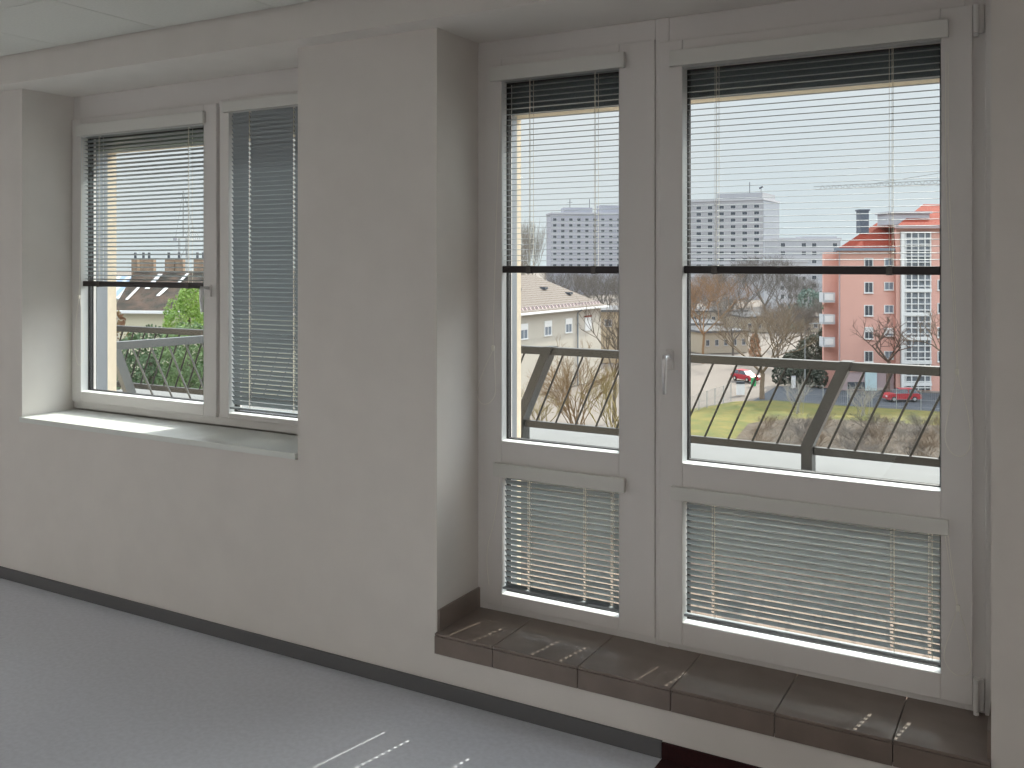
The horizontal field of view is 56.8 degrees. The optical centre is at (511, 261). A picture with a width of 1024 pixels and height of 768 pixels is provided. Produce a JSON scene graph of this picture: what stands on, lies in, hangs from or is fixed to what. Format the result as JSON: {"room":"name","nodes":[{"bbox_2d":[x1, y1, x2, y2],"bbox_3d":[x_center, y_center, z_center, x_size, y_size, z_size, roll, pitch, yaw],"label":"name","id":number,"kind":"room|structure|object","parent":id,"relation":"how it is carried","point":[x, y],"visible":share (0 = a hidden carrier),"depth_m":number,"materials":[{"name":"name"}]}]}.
{"room":"empty room","nodes":[
{"label":"empty room","id":0,"kind":"room"},
{"bbox_2d":[0,0,314,55],"bbox_3d":[-3.278,-1.010,0.930,10.636,0.020,7.175,0,0,30],"label":"ceiling","id":1,"kind":"structure","parent":0,"point":[25,25],"depth_m":3.86,"materials":[{"name":"white paint"}]},
{"bbox_2d":[0,578,661,767],"bbox_3d":[-4.234,1.700,1.543,6.712,0.200,7.300,0,0,30],"label":"floor","id":2,"kind":"structure","parent":0,"point":[83,684],"depth_m":3.39,"materials":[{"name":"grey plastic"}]},
{"bbox_2d":[0,0,1023,767],"bbox_3d":[-0.816,0.250,4.029,10.200,3.300,0.400,0,0,30],"label":"wall","id":3,"kind":"structure","parent":0,"point":[353,546],"depth_m":3.69,"materials":[{"name":"white paint"}]},
{"bbox_2d":[19,68,297,458],"bbox_3d":[-1.526,-0.035,4.515,1.827,1.661,0.576,0,0,30],"label":"window","id":4,"kind":"structure","parent":3,"relation":"in","point":[90,390],"depth_m":4.48,"materials":[{"name":"white plastic"}]},
{"bbox_2d":[75,111,204,364],"bbox_3d":[-1.852,-0.088,4.709,0.943,1.247,0.056,0,0,30],"label":"window blind","id":5,"kind":"object","parent":4,"relation":"attached to","point":[197,117],"visible":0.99,"depth_m":4.70,"materials":[{"name":"grey"}]},
{"bbox_2d":[222,93,297,415],"bbox_3d":[-1.066,-0.031,4.264,0.623,1.428,0.046,0,0,30],"label":"window blind","id":6,"kind":"object","parent":4,"relation":"attached to","point":[272,133],"visible":0.63,"depth_m":4.31,"materials":[{"name":"grey"}]},
{"bbox_2d":[0,0,619,91],"bbox_3d":[-0.943,-1.133,3.807,10.200,0.535,0.112,0,0,30],"label":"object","id":7,"kind":"structure","parent":3,"relation":"attached to","point":[317,22],"depth_m":3.81,"materials":[{"name":"white paint"}]},
{"bbox_2d":[0,566,760,767],"bbox_3d":[-0.918,1.572,3.850,9.800,0.056,0.012,0,0,30],"label":"baseboard","id":8,"kind":"structure","parent":3,"relation":"attached to","point":[639,743],"depth_m":3.55,"materials":[{"name":"grey"}]},
{"bbox_2d":[478,20,655,643],"bbox_3d":[0.209,0.249,3.595,0.744,2.228,0.101,0,0,30],"label":"door frame","id":9,"kind":"structure","parent":3,"relation":"in","point":[634,460],"depth_m":3.50,"materials":[{"name":"white plastic"}]},
{"bbox_2d":[477,52,625,403],"bbox_3d":[0.142,-0.101,3.578,0.619,1.312,0.053,0,0,30],"label":"window blind","id":10,"kind":"object","parent":9,"relation":"attached to","point":[616,60],"visible":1,"depth_m":3.57,"materials":[{"name":"grey"}]},
{"bbox_2d":[487,462,625,610],"bbox_3d":[0.162,1.025,3.566,0.574,0.490,0.047,0,0,30],"label":"window blind","id":11,"kind":"object","parent":9,"relation":"attached to","point":[585,481],"visible":1,"depth_m":3.56,"materials":[{"name":"grey"}]},
{"bbox_2d":[434,587,990,767],"bbox_3d":[0.587,1.361,3.164,1.825,0.153,0.318,0,0,30],"label":"step","id":12,"kind":"structure","parent":3,"relation":"attached to","point":[859,722],"depth_m":3.04,"materials":[{"name":"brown tile"}]},
{"bbox_2d":[512,0,990,715],"bbox_3d":[0.710,0.268,3.312,1.758,2.265,0.238,0,0,30],"label":"door","id":13,"kind":"structure","parent":3,"relation":"in","point":[962,496],"depth_m":3.05,"materials":[{"name":"white plastic"}]},
{"bbox_2d":[669,18,970,456],"bbox_3d":[0.976,-0.076,3.103,0.953,1.329,0.056,0,0,30],"label":"window blind","id":14,"kind":"object","parent":13,"relation":"attached to","point":[932,29],"visible":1,"depth_m":3.07,"materials":[{"name":"grey"}]},
{"bbox_2d":[670,486,971,675],"bbox_3d":[0.979,1.019,3.099,0.950,0.468,0.052,0,0,30],"label":"window blind","id":15,"kind":"object","parent":13,"relation":"attached to","point":[921,524],"visible":1,"depth_m":3.10,"materials":[{"name":"grey"}]},
{"bbox_2d":[108,78,939,584],"bbox_3d":[-0.688,0.250,4.255,10.200,3.300,0.120,0,0,30],"label":"wall","id":16,"kind":"structure","parent":0,"point":[111,290],"depth_m":3.91,"materials":[{"name":"beige paint"}]},
{"bbox_2d":[655,759,693,767],"bbox_3d":[0.200,1.700,-0.976,3.488,0.200,7.300,0,0,30],"label":"floor","id":17,"kind":"structure","parent":0,"point":[663,763],"depth_m":3.01,"materials":[{"name":"black"}]},
{"bbox_2d":[521,522,939,699],"bbox_3d":[0.731,1.675,4.829,10.300,0.350,2.280,0,0,30],"label":"floor","id":18,"kind":"structure","parent":0,"point":[891,585],"depth_m":4.27,"materials":[{"name":"tile"}]},
{"bbox_2d":[116,335,245,398],"bbox_3d":[-2.356,1.002,6.172,0.069,0.995,1.511,0,0,37],"label":"balcony railing","id":19,"kind":"object","parent":18,"relation":"on","point":[122,372],"visible":0.34,"depth_m":6.15,"materials":[{"name":"grey metal"}]},
{"bbox_2d":[521,481,939,583],"bbox_3d":[1.062,1.302,5.412,10.300,0.395,0.860,0,0,30],"label":"wall","id":20,"kind":"structure","parent":0,"point":[891,532],"depth_m":4.76,"materials":[{"name":"grey concrete"}]},
{"bbox_2d":[116,389,939,483],"bbox_3d":[1.038,1.100,5.420,10.350,0.010,0.950,0,0,30],"label":"ledge","id":21,"kind":"object","parent":20,"relation":"on","point":[887,470],"visible":0.03,"depth_m":5.30,"materials":[{"name":"concrete"}]},
{"bbox_2d":[116,325,939,470],"bbox_3d":[0.992,0.798,5.187,10.000,0.594,0.090,0,0,30],"label":"balcony railing","id":22,"kind":"object","parent":21,"relation":"on","point":[808,450],"visible":0.41,"depth_m":5.02,"materials":[{"name":"black metal"}]},
{"label":"outside","id":23,"kind":"structure","parent":0,"visible":0},
{"bbox_3d":[-32.117,16.020,75.159,69.870,0.040,47.022,0,0,30],"label":"garden","id":24,"kind":"object","parent":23,"visible":0},
{"bbox_2d":[116,276,130,340],"bbox_3d":[-33.848,8.565,80.985,3.069,14.870,6.580,0,0,-10],"label":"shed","id":25,"kind":"object","parent":24,"relation":"on","point":[119,290],"visible":0.06,"depth_m":79.84,"materials":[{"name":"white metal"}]},
{"bbox_2d":[116,310,130,353],"bbox_3d":[-18.942,9.112,44.995,1.789,13.780,1.752,0,0,30],"label":"leafy tree","id":26,"kind":"object","parent":24,"relation":"on","point":[118,312],"visible":0.17,"depth_m":45.01,"materials":[{"name":"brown plant"}]},
{"bbox_2d":[116,252,297,396],"bbox_3d":[-21.467,7.656,68.118,18.600,16.688,11.120,0,0,10],"label":"house","id":27,"kind":"structure","parent":24,"relation":"on","point":[140,306],"depth_m":64.75,"materials":[{"name":"beige"}]},
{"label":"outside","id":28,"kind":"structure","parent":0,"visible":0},
{"bbox_2d":[753,385,939,411],"bbox_3d":[46.436,16.070,107.824,35.709,0.040,21.216,0,0,30],"label":"road","id":29,"kind":"structure","parent":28,"point":[818,393],"depth_m":110.53,"materials":[{"name":"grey asphalt"}]},
{"bbox_2d":[804,323,818,391],"bbox_3d":[36.873,11.750,116.554,1.777,8.500,0.240,0,0,0],"label":"street lamp","id":30,"kind":"object","parent":29,"relation":"on","point":[810,323],"visible":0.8,"depth_m":116.54,"materials":[{"name":"grey metal"}]},
{"bbox_2d":[882,388,921,401],"bbox_3d":[44.857,15.274,109.114,4.120,1.448,1.820,0,0,-3],"label":"car","id":31,"kind":"object","parent":29,"relation":"on","point":[905,392],"visible":0.87,"depth_m":108.36,"materials":[{"name":"red paint"}]},
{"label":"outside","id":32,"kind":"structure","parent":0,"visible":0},
{"bbox_2d":[116,270,822,427],"bbox_3d":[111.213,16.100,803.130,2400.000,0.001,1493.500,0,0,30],"label":"ground","id":33,"kind":"structure","parent":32,"point":[720,374],"depth_m":124.45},
{"bbox_2d":[116,324,194,389],"bbox_3d":[-13.778,9.170,35.995,4.366,13.666,4.373,0,0,40],"label":"leafy tree","id":34,"kind":"object","parent":33,"relation":"on","point":[151,367],"visible":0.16,"depth_m":35.47,"materials":[{"name":"green plant"}]},
{"bbox_2d":[155,320,203,388],"bbox_3d":[-11.639,9.057,34.021,3.912,13.890,4.005,0,0,-9],"label":"leafy tree","id":35,"kind":"object","parent":33,"relation":"on","point":[171,379],"visible":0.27,"depth_m":33.42,"materials":[{"name":"green plant"}]},
{"bbox_2d":[162,288,203,350],"bbox_3d":[-12.952,8.406,37.962,2.797,15.192,2.030,0,0,41],"label":"leafy tree","id":36,"kind":"object","parent":33,"relation":"on","point":[182,298],"visible":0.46,"depth_m":37.64,"materials":[{"name":"green plant"}]},
{"bbox_2d":[173,191,199,270],"bbox_3d":[-42.533,3.476,124.345,0.971,25.075,19.019,0,0,-10],"label":"tower crane","id":37,"kind":"object","parent":33,"relation":"on","point":[174,239],"visible":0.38,"depth_m":120.68,"materials":[{"name":"grey paint"}]},
{"bbox_2d":[521,219,547,274],"bbox_3d":[2.911,3.478,188.883,10.568,26.044,11.242,0,0,30],"label":"bare tree","id":38,"kind":"object","parent":33,"relation":"on","point":[525,238],"visible":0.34,"depth_m":188.43,"materials":[{"name":"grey plant"}]},
{"bbox_2d":[521,389,571,421],"bbox_3d":[2.598,13.330,82.350,4.892,5.410,4.817,0,0,9],"label":"tree","id":39,"kind":"object","parent":33,"relation":"on","point":[541,395],"visible":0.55,"depth_m":82.46,"materials":[{"name":"brown plant"}]},
{"bbox_2d":[521,275,608,398],"bbox_3d":[-1.297,8.850,119.077,14.550,14.300,32.500,0,0,30],"label":"house","id":40,"kind":"structure","parent":33,"relation":"on","point":[548,309],"depth_m":119.86,"materials":[{"name":"white paint"}]},
{"bbox_2d":[585,317,591,330],"bbox_3d":[10.098,8.198,125.665,0.100,1.800,1.900,0,0,30],"label":"shutter","id":41,"kind":"object","parent":40,"relation":"hanging from","point":[586,321],"depth_m":125.64,"materials":[{"name":"white paint"}]},
{"bbox_2d":[539,273,594,292],"bbox_3d":[9.458,8.456,198.646,17.884,16.287,12.167,0,0,-42],"label":"bare tree","id":42,"kind":"object","parent":33,"relation":"on","point":[562,278],"visible":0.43,"depth_m":199.61,"materials":[{"name":"grey plant"}]},
{"bbox_2d":[527,335,618,424],"bbox_3d":[5.393,11.362,87.512,11.034,9.344,10.786,0,0,30],"label":"tree","id":43,"kind":"object","parent":33,"relation":"on","point":[561,387],"visible":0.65,"depth_m":87.65,"materials":[{"name":"brown plant"}]},
{"bbox_2d":[546,199,618,293],"bbox_3d":[40.605,-7.411,480.278,45.014,48.823,16.600,0,0,-6],"label":"apartment tower","id":44,"kind":"structure","parent":33,"relation":"on","point":[611,228],"depth_m":471.87,"materials":[{"name":"grey concrete"}]},
{"bbox_2d":[563,273,615,304],"bbox_3d":[15.675,9.085,189.068,11.153,14.930,16.393,0,0,-26],"label":"bare tree","id":45,"kind":"object","parent":33,"relation":"on","point":[583,286],"visible":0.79,"depth_m":189.63,"materials":[{"name":"grey plant"}]},
{"bbox_2d":[571,365,618,427],"bbox_3d":[9.123,12.520,84.336,8.558,7.027,9.160,0,0,30],"label":"tree","id":46,"kind":"object","parent":33,"relation":"on","point":[606,391],"visible":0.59,"depth_m":84.60,"materials":[{"name":"brown plant"}]},
{"bbox_2d":[576,292,618,422],"bbox_3d":[9.384,9.699,95.105,8.021,13.602,7.460,0,0,30],"label":"bare tree","id":47,"kind":"object","parent":33,"relation":"on","point":[616,328],"visible":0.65,"depth_m":94.84,"materials":[{"name":"brown plant"}]},
{"bbox_2d":[576,273,618,304],"bbox_3d":[21.290,8.771,200.776,17.139,15.609,11.660,0,0,-11],"label":"bare tree","id":48,"kind":"object","parent":33,"relation":"on","point":[598,289],"visible":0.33,"depth_m":199.29,"materials":[{"name":"grey plant"}]},
{"bbox_2d":[601,305,618,362],"bbox_3d":[17.484,11.785,157.428,9.719,8.430,14.800,0,0,-6],"label":"building","id":49,"kind":"structure","parent":33,"relation":"on","point":[603,310],"depth_m":150.19,"materials":[{"name":"beige"}]},
{"bbox_2d":[603,274,618,304],"bbox_3d":[23.675,9.085,191.329,11.153,14.930,16.393,0,0,5],"label":"bare tree","id":50,"kind":"object","parent":33,"relation":"on","point":[615,284],"visible":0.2,"depth_m":188.25,"materials":[{"name":"grey plant"}]},
{"bbox_2d":[691,280,722,326],"bbox_3d":[34.918,9.714,176.250,10.139,13.573,14.903,0,0,30],"label":"bare tree","id":51,"kind":"object","parent":33,"relation":"on","point":[705,300],"visible":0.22,"depth_m":173.76,"materials":[{"name":"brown plant"}]},
{"bbox_2d":[691,319,723,326],"bbox_3d":[37.703,13.979,192.000,8.223,4.043,14.800,0,0,0],"label":"building","id":52,"kind":"structure","parent":33,"relation":"on","point":[697,320],"depth_m":187.15,"materials":[{"name":"grey"}]},
{"bbox_2d":[692,274,745,321],"bbox_3d":[46.104,8.456,206.500,12.167,16.287,17.884,0,0,30],"label":"bare tree","id":53,"kind":"object","parent":33,"relation":"on","point":[718,275],"visible":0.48,"depth_m":203.79,"materials":[{"name":"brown plant"}]},
{"bbox_2d":[691,306,747,319],"bbox_3d":[51.069,14.161,250.936,15.644,3.678,20.800,0,0,-8],"label":"building","id":54,"kind":"structure","parent":33,"relation":"on","point":[713,315],"depth_m":240.77,"materials":[{"name":"beige"}]},
{"bbox_2d":[691,325,750,353],"bbox_3d":[35.693,14.010,172.093,9.777,3.979,12.800,0,0,-18],"label":"building","id":55,"kind":"structure","parent":33,"relation":"on","point":[713,344],"depth_m":166.47,"materials":[{"name":"beige"}]},
{"bbox_2d":[691,273,761,363],"bbox_3d":[30.941,8.785,149.720,17.794,15.430,13.332,0,0,30],"label":"bare tree","id":56,"kind":"object","parent":33,"relation":"on","point":[710,288],"visible":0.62,"depth_m":148.81,"materials":[{"name":"brown plant"}]},
{"bbox_2d":[704,293,756,355],"bbox_3d":[37.257,10.657,161.070,8.619,11.537,12.668,0,0,17],"label":"bare tree","id":57,"kind":"object","parent":33,"relation":"on","point":[724,302],"visible":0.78,"depth_m":159.18,"materials":[{"name":"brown plant"}]},
{"bbox_2d":[691,182,779,299],"bbox_3d":[91.660,-9.031,428.846,51.982,52.063,27.600,0,0,30],"label":"apartment tower","id":58,"kind":"structure","parent":33,"relation":"on","point":[699,256],"depth_m":412.48,"materials":[{"name":"grey concrete"}]},
{"bbox_2d":[694,258,778,312],"bbox_3d":[54.299,7.513,230.681,13.688,18.323,20.119,0,0,-45],"label":"bare tree","id":59,"kind":"object","parent":33,"relation":"on","point":[750,263],"visible":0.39,"depth_m":228.07,"materials":[{"name":"grey plant"}]},
{"bbox_2d":[735,381,744,394],"bbox_3d":[27.451,15.175,113.925,1.025,1.650,0.480,0,0,0],"label":"cabinet","id":60,"kind":"object","parent":33,"relation":"on","point":[740,385],"visible":1,"depth_m":113.73,"materials":[{"name":"white paint"}]},
{"bbox_2d":[731,369,760,381],"bbox_3d":[31.441,15.274,127.544,1.820,1.448,4.120,0,0,-28],"label":"car","id":61,"kind":"object","parent":33,"relation":"on","point":[744,374],"visible":0.82,"depth_m":127.00,"materials":[{"name":"red paint"}]},
{"bbox_2d":[749,333,760,356],"bbox_3d":[38.552,13.704,150.042,2.089,4.890,2.201,0,0,30],"label":"bush","id":62,"kind":"object","parent":33,"relation":"on","point":[751,340],"visible":0.44,"depth_m":149.57,"materials":[{"name":"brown plant"}]},
{"bbox_2d":[703,297,824,398],"bbox_3d":[29.691,10.115,111.126,14.930,12.770,12.768,0,0,30],"label":"bare tree","id":63,"kind":"object","parent":33,"relation":"on","point":[786,329],"visible":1,"depth_m":110.12,"materials":[{"name":"brown plant"}]},
{"bbox_2d":[719,312,818,331],"bbox_3d":[60.942,14.182,225.587,18.324,3.636,20.800,0,0,-4],"label":"building","id":64,"kind":"structure","parent":33,"relation":"on","point":[751,313],"depth_m":216.09,"materials":[{"name":"beige"}]},
{"bbox_2d":[742,255,797,309],"bbox_3d":[65.636,6.885,248.579,21.609,19.681,14.702,0,0,-29],"label":"bare tree","id":65,"kind":"object","parent":33,"relation":"on","point":[772,262],"visible":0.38,"depth_m":249.02,"materials":[{"name":"grey plant"}]},
{"bbox_2d":[756,299,809,357],"bbox_3d":[41.885,10.971,149.021,8.112,10.858,11.923,0,0,36],"label":"bare tree","id":66,"kind":"object","parent":33,"relation":"on","point":[763,306],"visible":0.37,"depth_m":149.94,"materials":[{"name":"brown plant"}]},
{"bbox_2d":[764,260,808,311],"bbox_3d":[88.500,8.934,306.609,10.197,19.468,12.600,0,0,-8],"label":"apartment tower","id":67,"kind":"structure","parent":33,"relation":"on","point":[795,262],"depth_m":300.96,"materials":[{"name":"grey concrete"}]},
{"bbox_2d":[760,305,821,348],"bbox_3d":[43.151,11.285,144.979,11.177,10.180,7.605,0,0,20],"label":"bare tree","id":68,"kind":"object","parent":33,"relation":"on","point":[811,313],"visible":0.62,"depth_m":144.12,"materials":[{"name":"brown plant"}]},
{"bbox_2d":[761,274,821,308],"bbox_3d":[65.941,8.771,223.817,11.660,15.609,17.139,0,0,-14],"label":"bare tree","id":69,"kind":"object","parent":33,"relation":"on","point":[783,281],"visible":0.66,"depth_m":225.41,"materials":[{"name":"grey plant"}]},
{"bbox_2d":[771,367,828,387],"bbox_3d":[36.973,14.644,121.748,7.365,2.924,2.204,0,0,30],"label":"clipped hedge","id":70,"kind":"object","parent":33,"relation":"on","point":[798,373],"visible":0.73,"depth_m":121.30,"materials":[{"name":"green plant"}]},
{"bbox_2d":[780,276,821,333],"bbox_3d":[66.382,9.714,210.429,14.903,13.573,10.139,0,0,2],"label":"bare tree","id":71,"kind":"object","parent":33,"relation":"on","point":[795,285],"visible":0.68,"depth_m":209.90,"materials":[{"name":"grey plant"}]},
{"bbox_2d":[782,328,821,376],"bbox_3d":[43.254,13.065,134.960,10.158,8.737,6.227,0,0,30],"label":"leafy tree","id":72,"kind":"object","parent":33,"relation":"on","point":[818,349],"visible":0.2,"depth_m":134.21,"materials":[{"name":"green plant"}]},
{"bbox_2d":[763,236,841,307],"bbox_3d":[103.355,9.156,337.763,22.956,36.433,14.600,0,0,-4],"label":"apartment tower","id":73,"kind":"structure","parent":33,"relation":"on","point":[800,246],"depth_m":330.87,"materials":[{"name":"grey concrete"}]},
{"bbox_2d":[785,288,821,347],"bbox_3d":[54.657,10.345,174.990,9.244,11.316,5.361,0,0,30],"label":"leafy tree","id":74,"kind":"object","parent":33,"relation":"on","point":[804,293],"visible":0.25,"depth_m":174.40,"materials":[{"name":"green plant"}]},
{"bbox_2d":[790,296,821,353],"bbox_3d":[51.047,10.971,160.195,11.923,10.858,8.112,0,0,33],"label":"bare tree","id":75,"kind":"object","parent":33,"relation":"on","point":[818,302],"visible":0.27,"depth_m":159.57,"materials":[{"name":"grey plant"}]},
{"bbox_2d":[814,173,939,189],"bbox_3d":[138.008,-7.850,313.603,76.036,47.788,2.400,0,0,35],"label":"tower crane","id":76,"kind":"object","parent":33,"relation":"on","point":[880,183],"visible":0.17,"depth_m":320.53,"materials":[{"name":"grey paint"}]},
{"bbox_2d":[819,204,939,390],"bbox_3d":[50.871,4.132,127.150,23.500,23.736,21.700,0,0,0],"label":"apartment building","id":77,"kind":"structure","parent":33,"relation":"on","point":[845,298],"depth_m":118.00,"materials":[{"name":"pink paint"}]},
{"bbox_2d":[850,315,915,391],"bbox_3d":[45.374,11.290,113.415,7.800,10.421,7.633,0,0,-28],"label":"bare tree","id":78,"kind":"object","parent":33,"relation":"on","point":[882,336],"visible":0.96,"depth_m":112.90,"materials":[{"name":"brown plant"}]},
{"bbox_2d":[895,310,939,350],"bbox_3d":[50.378,10.580,108.349,13.345,11.840,11.351,0,0,5],"label":"bare tree","id":79,"kind":"object","parent":33,"relation":"on","point":[930,315],"visible":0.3,"depth_m":108.34,"materials":[{"name":"brown plant"}]},
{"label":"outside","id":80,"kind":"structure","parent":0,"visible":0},
{"bbox_2d":[736,418,939,457],"bbox_3d":[31.196,15.950,76.420,29.066,0.900,36.531,0,0,30],"label":"soil","id":81,"kind":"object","parent":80,"point":[742,436],"visible":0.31,"depth_m":84.60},
{"bbox_2d":[738,424,782,441],"bbox_3d":[21.269,14.746,81.726,3.668,1.724,3.448,0,0,-30],"label":"bush","id":82,"kind":"object","parent":81,"relation":"on","point":[763,431],"visible":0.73,"depth_m":81.57,"materials":[{"name":"brown plant"}]},
{"bbox_2d":[736,432,791,443],"bbox_3d":[19.967,14.604,76.054,4.256,2.012,3.683,0,0,-33],"label":"bush","id":83,"kind":"object","parent":81,"relation":"on","point":[757,438],"visible":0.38,"depth_m":76.11,"materials":[{"name":"brown plant"}]},
{"bbox_2d":[752,413,785,428],"bbox_3d":[23.899,14.769,88.247,3.355,1.678,3.569,0,0,-34],"label":"bush","id":84,"kind":"object","parent":81,"relation":"on","point":[769,419],"visible":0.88,"depth_m":88.19,"materials":[{"name":"brown plant"}]},
{"bbox_2d":[761,425,803,443],"bbox_3d":[23.563,14.769,80.810,4.650,1.678,3.802,0,0,8],"label":"bush","id":85,"kind":"object","parent":81,"relation":"on","point":[785,431],"visible":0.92,"depth_m":80.57,"materials":[{"name":"brown plant"}]},
{"bbox_2d":[769,413,804,426],"bbox_3d":[25.653,14.868,88.895,3.348,1.478,4.095,0,0,-40],"label":"bush","id":86,"kind":"object","parent":81,"relation":"on","point":[788,424],"visible":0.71,"depth_m":88.66,"materials":[{"name":"brown plant"}]},
{"bbox_2d":[787,421,807,441],"bbox_3d":[25.353,14.715,81.503,3.903,1.786,3.553,0,0,-7],"label":"bush","id":87,"kind":"object","parent":81,"relation":"on","point":[796,427],"visible":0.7,"depth_m":81.88,"materials":[{"name":"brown plant"}]},
{"bbox_2d":[785,414,826,431],"bbox_3d":[26.301,14.642,85.263,3.849,1.934,4.228,0,0,-11],"label":"bush","id":88,"kind":"object","parent":81,"relation":"on","point":[806,419],"visible":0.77,"depth_m":85.89,"materials":[{"name":"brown plant"}]},
{"bbox_2d":[800,429,838,446],"bbox_3d":[25.816,14.736,79.600,3.489,1.745,3.711,0,0,34],"label":"bush","id":89,"kind":"object","parent":81,"relation":"on","point":[822,436],"visible":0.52,"depth_m":79.42,"materials":[{"name":"brown plant"}]},
{"bbox_2d":[820,426,858,442],"bbox_3d":[28.080,14.791,81.367,4.530,1.635,3.704,0,0,-14],"label":"bush","id":90,"kind":"object","parent":81,"relation":"on","point":[842,426],"visible":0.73,"depth_m":81.63,"materials":[{"name":"brown plant"}]},
{"bbox_2d":[827,417,861,429],"bbox_3d":[30.767,14.913,87.016,3.145,1.388,3.847,0,0,-15],"label":"bush","id":91,"kind":"object","parent":81,"relation":"on","point":[845,421],"visible":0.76,"depth_m":87.05,"materials":[{"name":"brown plant"}]},
{"bbox_2d":[832,427,879,445],"bbox_3d":[29.448,14.676,80.836,4.078,1.866,3.712,0,0,34],"label":"bush","id":92,"kind":"object","parent":81,"relation":"on","point":[850,432],"visible":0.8,"depth_m":80.35,"materials":[{"name":"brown plant"}]},
{"bbox_2d":[835,436,882,451],"bbox_3d":[27.061,14.588,73.813,4.463,2.042,4.063,0,0,7],"label":"bush","id":93,"kind":"object","parent":81,"relation":"on","point":[846,439],"visible":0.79,"depth_m":74.22,"materials":[{"name":"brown plant"}]},
{"bbox_2d":[845,412,886,429],"bbox_3d":[32.896,14.604,87.922,4.396,2.011,4.001,0,0,29],"label":"bush","id":94,"kind":"object","parent":81,"relation":"on","point":[877,415],"visible":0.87,"depth_m":87.42,"materials":[{"name":"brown plant"}]},
{"bbox_2d":[852,422,900,443],"bbox_3d":[31.103,14.607,80.577,4.010,2.005,4.265,0,0,-45],"label":"bush","id":95,"kind":"object","parent":81,"relation":"on","point":[875,429],"visible":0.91,"depth_m":80.54,"materials":[{"name":"brown plant"}]},
{"bbox_2d":[860,437,894,452],"bbox_3d":[29.054,14.808,75.927,3.402,1.600,3.199,0,0,-6],"label":"bush","id":96,"kind":"object","parent":81,"relation":"on","point":[876,442],"visible":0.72,"depth_m":75.87,"materials":[{"name":"brown plant"}]},
{"bbox_2d":[874,413,897,427],"bbox_3d":[34.744,14.824,88.495,3.133,1.567,3.333,0,0,16],"label":"bush","id":97,"kind":"object","parent":81,"relation":"on","point":[882,418],"visible":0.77,"depth_m":88.35,"materials":[{"name":"brown plant"}]},
{"bbox_2d":[867,440,910,453],"bbox_3d":[29.942,14.880,75.108,4.031,1.455,3.296,0,0,27],"label":"bush","id":98,"kind":"object","parent":81,"relation":"on","point":[882,447],"visible":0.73,"depth_m":75.03,"materials":[{"name":"brown plant"}]},
{"bbox_2d":[878,426,916,441],"bbox_3d":[33.343,14.843,81.811,4.238,1.529,3.465,0,0,-24],"label":"bush","id":99,"kind":"object","parent":81,"relation":"on","point":[899,434],"visible":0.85,"depth_m":82.00,"materials":[{"name":"brown plant"}]},
{"bbox_2d":[877,415,927,432],"bbox_3d":[35.636,14.750,86.111,4.759,1.717,3.891,0,0,37],"label":"bush","id":100,"kind":"object","parent":81,"relation":"on","point":[902,422],"visible":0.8,"depth_m":86.19,"materials":[{"name":"brown plant"}]},
{"bbox_2d":[890,439,923,455],"bbox_3d":[31.505,14.806,75.447,3.191,1.604,3.506,0,0,18],"label":"bush","id":101,"kind":"object","parent":81,"relation":"on","point":[910,445],"visible":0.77,"depth_m":75.58,"materials":[{"name":"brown plant"}]},
{"bbox_2d":[899,425,929,439],"bbox_3d":[34.961,14.842,82.058,3.045,1.531,3.345,0,0,11],"label":"bush","id":102,"kind":"object","parent":81,"relation":"on","point":[920,429],"visible":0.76,"depth_m":82.35,"materials":[{"name":"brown plant"}]},
{"bbox_2d":[900,411,937,430],"bbox_3d":[37.666,14.611,86.578,4.364,1.997,3.973,0,0,-15],"label":"bush","id":103,"kind":"object","parent":81,"relation":"on","point":[911,413],"visible":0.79,"depth_m":86.92,"materials":[{"name":"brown plant"}]},
{"bbox_2d":[903,435,939,456],"bbox_3d":[33.055,14.679,75.622,3.957,1.861,3.721,0,0,13],"label":"bush","id":104,"kind":"object","parent":81,"relation":"on","point":[922,439],"visible":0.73,"depth_m":75.52,"materials":[{"name":"brown plant"}]},
{"bbox_2d":[912,428,939,445],"bbox_3d":[35.516,14.815,80.313,3.370,1.585,3.169,0,0,5],"label":"bush","id":105,"kind":"object","parent":81,"relation":"on","point":[935,432],"visible":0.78,"depth_m":80.18,"materials":[{"name":"brown plant"}]},
{"bbox_2d":[919,410,939,430],"bbox_3d":[39.219,14.618,86.776,4.218,1.983,3.965,0,0,9],"label":"bush","id":106,"kind":"object","parent":81,"relation":"on","point":[938,416],"visible":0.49,"depth_m":86.71,"materials":[{"name":"brown plant"}]},
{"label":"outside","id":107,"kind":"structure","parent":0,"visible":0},
{"bbox_2d":[691,400,939,438],"bbox_3d":[30.896,15.756,87.691,41.655,0.449,41.155,0,0,30],"label":"lawn","id":108,"kind":"structure","parent":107,"point":[726,415],"depth_m":98.07,"materials":[{"name":"green plant"}]},
{"bbox_2d":[691,384,730,411],"bbox_3d":[21.787,15.000,103.732,0.820,2.000,12.633,0,0,30],"label":"wire fence","id":109,"kind":"object","parent":108,"relation":"on","point":[730,384],"visible":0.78,"depth_m":104.93,"materials":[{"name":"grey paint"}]},
{"bbox_2d":[783,376,813,413],"bbox_3d":[29.627,13.568,97.960,3.549,4.296,4.313,0,0,30],"label":"bush","id":110,"kind":"object","parent":108,"relation":"on","point":[799,386],"visible":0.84,"depth_m":97.84,"materials":[{"name":"grey plant"}]},
{"bbox_2d":[845,380,882,415],"bbox_3d":[35.628,13.681,95.956,3.904,3.867,4.744,0,0,30],"label":"bush","id":111,"kind":"object","parent":108,"relation":"on","point":[868,397],"visible":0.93,"depth_m":95.84,"materials":[{"name":"grey plant"}]},
{"bbox_2d":[798,385,939,409],"bbox_3d":[40.501,14.900,103.666,17.513,2.200,2.259,0,0,30],"label":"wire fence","id":112,"kind":"object","parent":108,"relation":"on","point":[798,385],"visible":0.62,"depth_m":103.08,"materials":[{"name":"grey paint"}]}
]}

